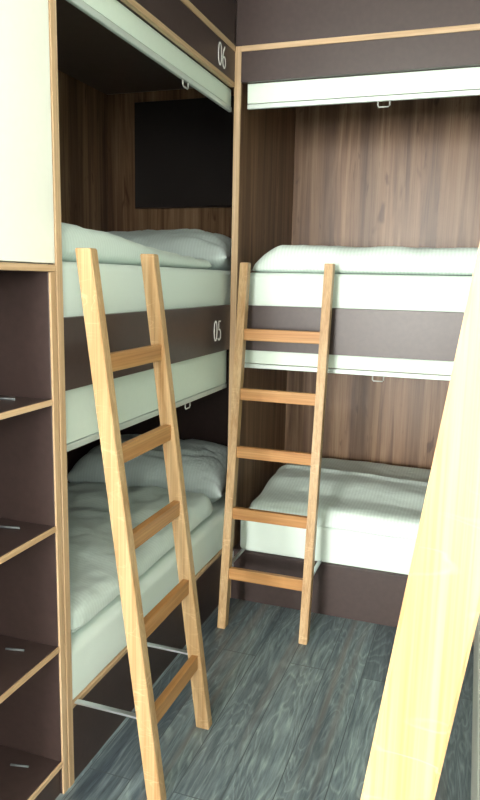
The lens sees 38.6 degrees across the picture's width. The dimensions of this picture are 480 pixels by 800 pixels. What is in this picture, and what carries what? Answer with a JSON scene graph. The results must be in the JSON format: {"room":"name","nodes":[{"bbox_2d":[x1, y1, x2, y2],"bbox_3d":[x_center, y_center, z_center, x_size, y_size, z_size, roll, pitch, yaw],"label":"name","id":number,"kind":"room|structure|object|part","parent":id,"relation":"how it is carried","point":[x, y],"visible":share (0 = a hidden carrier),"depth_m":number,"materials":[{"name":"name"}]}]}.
{"room":"dormitory","nodes":[
{"label":"dormitory","id":0,"kind":"room"},
{"bbox_2d":[55,598,473,799],"bbox_3d":[-0.864,1.591,-0.809,3.000,0.050,9.960,5,11,19],"label":"floor","id":1,"kind":"structure","parent":0,"point":[292,720],"depth_m":2.23,"materials":[{"name":"grey wood"}]},
{"bbox_2d":[0,262,67,799],"bbox_3d":[-0.809,0.434,1.456,0.421,1.447,0.880,5,11,19],"label":"shelf unit","id":2,"kind":"object","parent":1,"relation":"on","point":[33,719],"visible":1,"depth_m":1.78,"materials":[{"name":"brown laminate"}]},
{"bbox_3d":[-0.799,0.056,1.389,0.402,0.015,0.835,5,11,19],"label":"shelf","id":3,"kind":"part","parent":2,"relation":"part of","materials":[{"name":"brown laminate"}]},
{"bbox_3d":[-0.806,0.383,1.447,0.402,0.015,0.835,5,11,19],"label":"shelf","id":4,"kind":"part","parent":2,"relation":"part of","materials":[{"name":"brown laminate"}]},
{"bbox_2d":[0,0,54,263],"bbox_3d":[-0.781,-0.904,1.222,0.419,1.270,0.882,5,11,19],"label":"cabinet","id":5,"kind":"object","parent":2,"relation":"on","point":[26,176],"visible":0.88,"depth_m":1.53,"materials":[{"name":"white laminate"}]},
{"bbox_3d":[-0.813,0.716,1.505,0.402,0.015,0.835,5,11,19],"label":"shelf","id":6,"kind":"part","parent":2,"relation":"part of","materials":[{"name":"brown laminate"}]},
{"bbox_3d":[-0.821,1.054,1.565,0.402,0.015,0.835,5,11,19],"label":"shelf","id":7,"kind":"part","parent":2,"relation":"part of","materials":[{"name":"brown laminate"}]},
{"bbox_2d":[48,0,235,787],"bbox_3d":[-0.579,-0.417,2.659,0.888,2.718,1.770,5,11,19],"label":"bunk bed","id":8,"kind":"object","parent":1,"relation":"on","point":[93,130],"visible":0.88,"depth_m":2.67,"materials":[{"name":"brown wood"}]},
{"bbox_3d":[-0.974,-0.890,2.720,0.030,1.028,1.726,5,11,19],"label":"panel","id":9,"kind":"part","parent":8,"relation":"part of","materials":[{"name":"brown wood"}]},
{"bbox_3d":[-0.999,0.252,2.921,0.030,1.292,1.726,5,11,19],"label":"panel","id":10,"kind":"part","parent":8,"relation":"part of","materials":[{"name":"brown laminate"}]},
{"bbox_3d":[-0.570,-1.377,2.497,0.863,0.025,1.726,5,11,19],"label":"roof panel","id":11,"kind":"part","parent":8,"relation":"part of","materials":[{"name":"brown laminate"}]},
{"bbox_2d":[65,350,226,451],"bbox_3d":[-0.270,-0.027,2.375,0.014,0.195,1.270,5,11,19],"label":"roller blind","id":12,"kind":"object","parent":8,"relation":"attached to","point":[199,377],"visible":0.56,"depth_m":2.21,"materials":[{"name":"fabric"}]},
{"bbox_3d":[-0.271,0.036,2.386,0.014,0.019,1.270,5,11,19],"label":"rail","id":13,"kind":"part","parent":12,"relation":"part of","materials":[{"name":"silver metal"}]},
{"bbox_2d":[62,261,230,316],"bbox_3d":[-0.604,-0.426,2.573,0.815,0.152,1.536,5,11,19],"label":"mattress","id":14,"kind":"object","parent":8,"relation":"on","point":[123,291],"visible":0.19,"depth_m":2.17,"materials":[{"name":"white fabric"}]},
{"bbox_2d":[61,222,211,268],"bbox_3d":[-0.648,-0.532,2.408,0.737,0.111,1.221,5,11,19],"label":"duvet","id":15,"kind":"object","parent":14,"relation":"on","point":[111,249],"visible":0.34,"depth_m":2.09,"materials":[{"name":"fabric"}]},
{"bbox_2d":[108,229,231,270],"bbox_3d":[-0.376,-0.701,3.190,0.800,0.184,0.450,4,10,16],"label":"pillow","id":16,"kind":"object","parent":14,"relation":"on","point":[215,248],"visible":0.31,"depth_m":2.97,"materials":[{"name":"fabric"}]},
{"bbox_3d":[-0.279,0.879,2.512,0.020,0.229,1.239,5,11,19],"label":"board","id":17,"kind":"part","parent":8,"relation":"part of","materials":[{"name":"brown laminate"}]},
{"bbox_2d":[71,492,225,698],"bbox_3d":[-0.615,0.619,2.750,0.839,0.156,1.540,5,11,19],"label":"mattress","id":18,"kind":"object","parent":8,"relation":"on","point":[100,640],"visible":0.07,"depth_m":2.19,"materials":[{"name":"white fabric"}]},
{"bbox_2d":[67,482,217,632],"bbox_3d":[-0.661,0.501,2.580,0.808,0.133,1.211,5,11,19],"label":"duvet","id":19,"kind":"object","parent":18,"relation":"on","point":[94,583],"visible":0.49,"depth_m":2.48,"materials":[{"name":"fabric"}]},
{"bbox_2d":[67,434,227,502],"bbox_3d":[-0.397,0.311,3.368,0.790,0.246,0.450,4,10,16],"label":"pillow","id":20,"kind":"object","parent":18,"relation":"on","point":[204,463],"visible":0.51,"depth_m":3.19,"materials":[{"name":"fabric"}]},
{"bbox_2d":[66,0,231,111],"bbox_3d":[-0.247,-1.101,2.187,0.014,0.110,1.270,5,11,19],"label":"roller blind","id":21,"kind":"object","parent":8,"relation":"attached to","point":[111,14],"visible":1,"depth_m":2.12,"materials":[{"name":"fabric"}]},
{"bbox_3d":[-0.188,-1.088,2.362,0.006,0.026,0.050,5,11,19],"label":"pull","id":22,"kind":"part","parent":21,"relation":"part of","materials":[{"name":"grey plastic"}]},
{"bbox_3d":[-0.285,-0.995,3.398,0.883,1.028,0.020,5,11,19],"label":"head panel","id":23,"kind":"part","parent":8,"relation":"part of","materials":[{"name":"brown wood"}]},
{"bbox_3d":[-0.310,0.148,3.598,0.883,1.292,0.020,5,11,19],"label":"head panel","id":24,"kind":"part","parent":8,"relation":"part of","materials":[{"name":"brown laminate"}]},
{"bbox_2d":[135,96,233,208],"bbox_3d":[-0.225,-1.192,3.316,0.630,0.504,0.030,5,11,19],"label":"wall screen","id":25,"kind":"object","parent":8,"relation":"attached to","point":[184,147],"visible":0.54,"depth_m":3.32,"materials":[{"name":"black plastic"}]},
{"bbox_2d":[75,248,211,799],"bbox_3d":[-0.265,0.337,1.957,0.273,1.489,0.380,5,11,19],"label":"ladder","id":26,"kind":"object","parent":1,"relation":"on","point":[103,363],"visible":1,"depth_m":1.86,"materials":[{"name":"brown wood"}]},
{"bbox_3d":[-0.305,0.365,1.790,0.238,1.489,0.034,5,11,19],"label":"rail","id":27,"kind":"part","parent":26,"relation":"part of","materials":[{"name":"brown wood"}]},
{"bbox_3d":[-0.191,0.311,2.113,0.238,1.489,0.034,5,11,19],"label":"rail","id":28,"kind":"part","parent":26,"relation":"part of","materials":[{"name":"brown wood"}]},
{"bbox_2d":[217,262,334,644],"bbox_3d":[0.144,0.203,2.771,0.380,1.489,0.273,5,11,19],"label":"ladder","id":29,"kind":"object","parent":1,"relation":"on","point":[318,399],"visible":1,"depth_m":2.74,"materials":[{"name":"brown wood"}]},
{"bbox_3d":[-0.025,0.192,2.809,0.034,1.489,0.238,5,11,19],"label":"rail","id":30,"kind":"part","parent":29,"relation":"part of","materials":[{"name":"brown wood"}]},
{"bbox_3d":[0.302,0.219,2.699,0.034,1.489,0.238,5,11,19],"label":"rail","id":31,"kind":"part","parent":29,"relation":"part of","materials":[{"name":"brown wood"}]},
{"bbox_2d":[227,0,479,640],"bbox_3d":[1.038,-0.437,2.967,1.977,2.718,0.893,5,11,19],"label":"bunk bed","id":32,"kind":"object","parent":1,"relation":"on","point":[406,173],"visible":0.46,"depth_m":3.24,"materials":[{"name":"brown wood"}]},
{"bbox_3d":[0.117,-0.320,3.320,0.024,2.327,0.875,5,11,19],"label":"divider panel","id":33,"kind":"part","parent":32,"relation":"part of","materials":[{"name":"brown wood"}]},
{"bbox_2d":[240,520,415,574],"bbox_3d":[1.015,0.592,3.137,1.882,0.163,0.842,5,11,19],"label":"mattress","id":34,"kind":"object","parent":32,"relation":"on","point":[333,545],"visible":0.26,"depth_m":2.90,"materials":[{"name":"white fabric"}]},
{"bbox_2d":[249,458,430,539],"bbox_3d":[0.872,0.446,3.147,1.522,0.128,0.837,5,11,19],"label":"duvet","id":35,"kind":"object","parent":34,"relation":"on","point":[380,499],"visible":0.66,"depth_m":3.06,"materials":[{"name":"fabric"}]},
{"bbox_2d":[244,350,453,381],"bbox_3d":[0.904,-0.095,2.634,1.895,0.102,0.014,5,11,19],"label":"roller blind","id":36,"kind":"object","parent":32,"relation":"attached to","point":[377,365],"visible":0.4,"depth_m":2.77,"materials":[{"name":"fabric"}]},
{"bbox_3d":[0.904,-0.077,2.637,1.895,0.019,0.014,5,11,19],"label":"rail","id":37,"kind":"part","parent":36,"relation":"part of","materials":[{"name":"silver metal"}]},
{"bbox_3d":[0.875,0.856,2.783,1.930,0.229,0.020,5,11,19],"label":"board","id":38,"kind":"part","parent":32,"relation":"part of","materials":[{"name":"brown laminate"}]},
{"bbox_2d":[248,272,471,311],"bbox_3d":[1.041,-0.456,2.963,1.882,0.146,0.822,5,11,19],"label":"mattress","id":39,"kind":"object","parent":32,"relation":"on","point":[350,291],"visible":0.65,"depth_m":2.72,"materials":[{"name":"white fabric"}]},
{"bbox_2d":[252,245,477,275],"bbox_3d":[0.889,-0.601,2.984,1.551,0.123,0.801,5,11,19],"label":"duvet","id":40,"kind":"object","parent":39,"relation":"on","point":[381,260],"visible":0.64,"depth_m":2.71,"materials":[{"name":"fabric"}]},
{"bbox_2d":[247,67,479,109],"bbox_3d":[0.926,-1.134,2.452,1.895,0.120,0.014,5,11,19],"label":"roller blind","id":41,"kind":"object","parent":32,"relation":"attached to","point":[466,80],"visible":1,"depth_m":2.59,"materials":[{"name":"fabric"}]},
{"bbox_3d":[0.926,-1.108,2.456,1.895,0.019,0.014,5,11,19],"label":"rail","id":42,"kind":"part","parent":41,"relation":"part of","materials":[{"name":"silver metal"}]},
{"bbox_3d":[0.544,-1.118,2.588,0.050,0.026,0.006,5,11,19],"label":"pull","id":43,"kind":"part","parent":41,"relation":"part of","materials":[{"name":"grey plastic"}]},
{"bbox_3d":[1.061,-1.395,2.797,1.930,0.025,0.833,5,11,19],"label":"roof panel","id":44,"kind":"part","parent":32,"relation":"part of","materials":[{"name":"white laminate"}]},
{"bbox_3d":[1.178,-0.308,3.402,1.930,2.320,0.030,5,11,19],"label":"panel","id":45,"kind":"part","parent":32,"relation":"part of","materials":[{"name":"brown wood"}]},
{"bbox_2d":[360,243,479,799],"bbox_3d":[0.128,0.569,0.683,0.273,1.489,0.380,5,11,19],"label":"ladder","id":46,"kind":"object","parent":1,"relation":"on","point":[440,609],"visible":1,"depth_m":0.41,"materials":[{"name":"brown wood"}]},
{"bbox_2d":[471,613,479,799],"bbox_3d":[0.971,-0.119,1.151,0.916,2.718,2.640,5,11,19],"label":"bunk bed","id":47,"kind":"object","parent":1,"relation":"on","point":[476,661],"visible":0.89,"depth_m":2.03,"materials":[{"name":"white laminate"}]},
{"bbox_2d":[479,699,479,799],"bbox_3d":[0.534,0.496,1.408,0.014,0.858,2.550,5,11,19],"label":"roller blind","id":48,"kind":"object","parent":47,"relation":"attached to","point":[479,699],"visible":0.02,"depth_m":1.71,"materials":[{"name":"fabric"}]}
]}

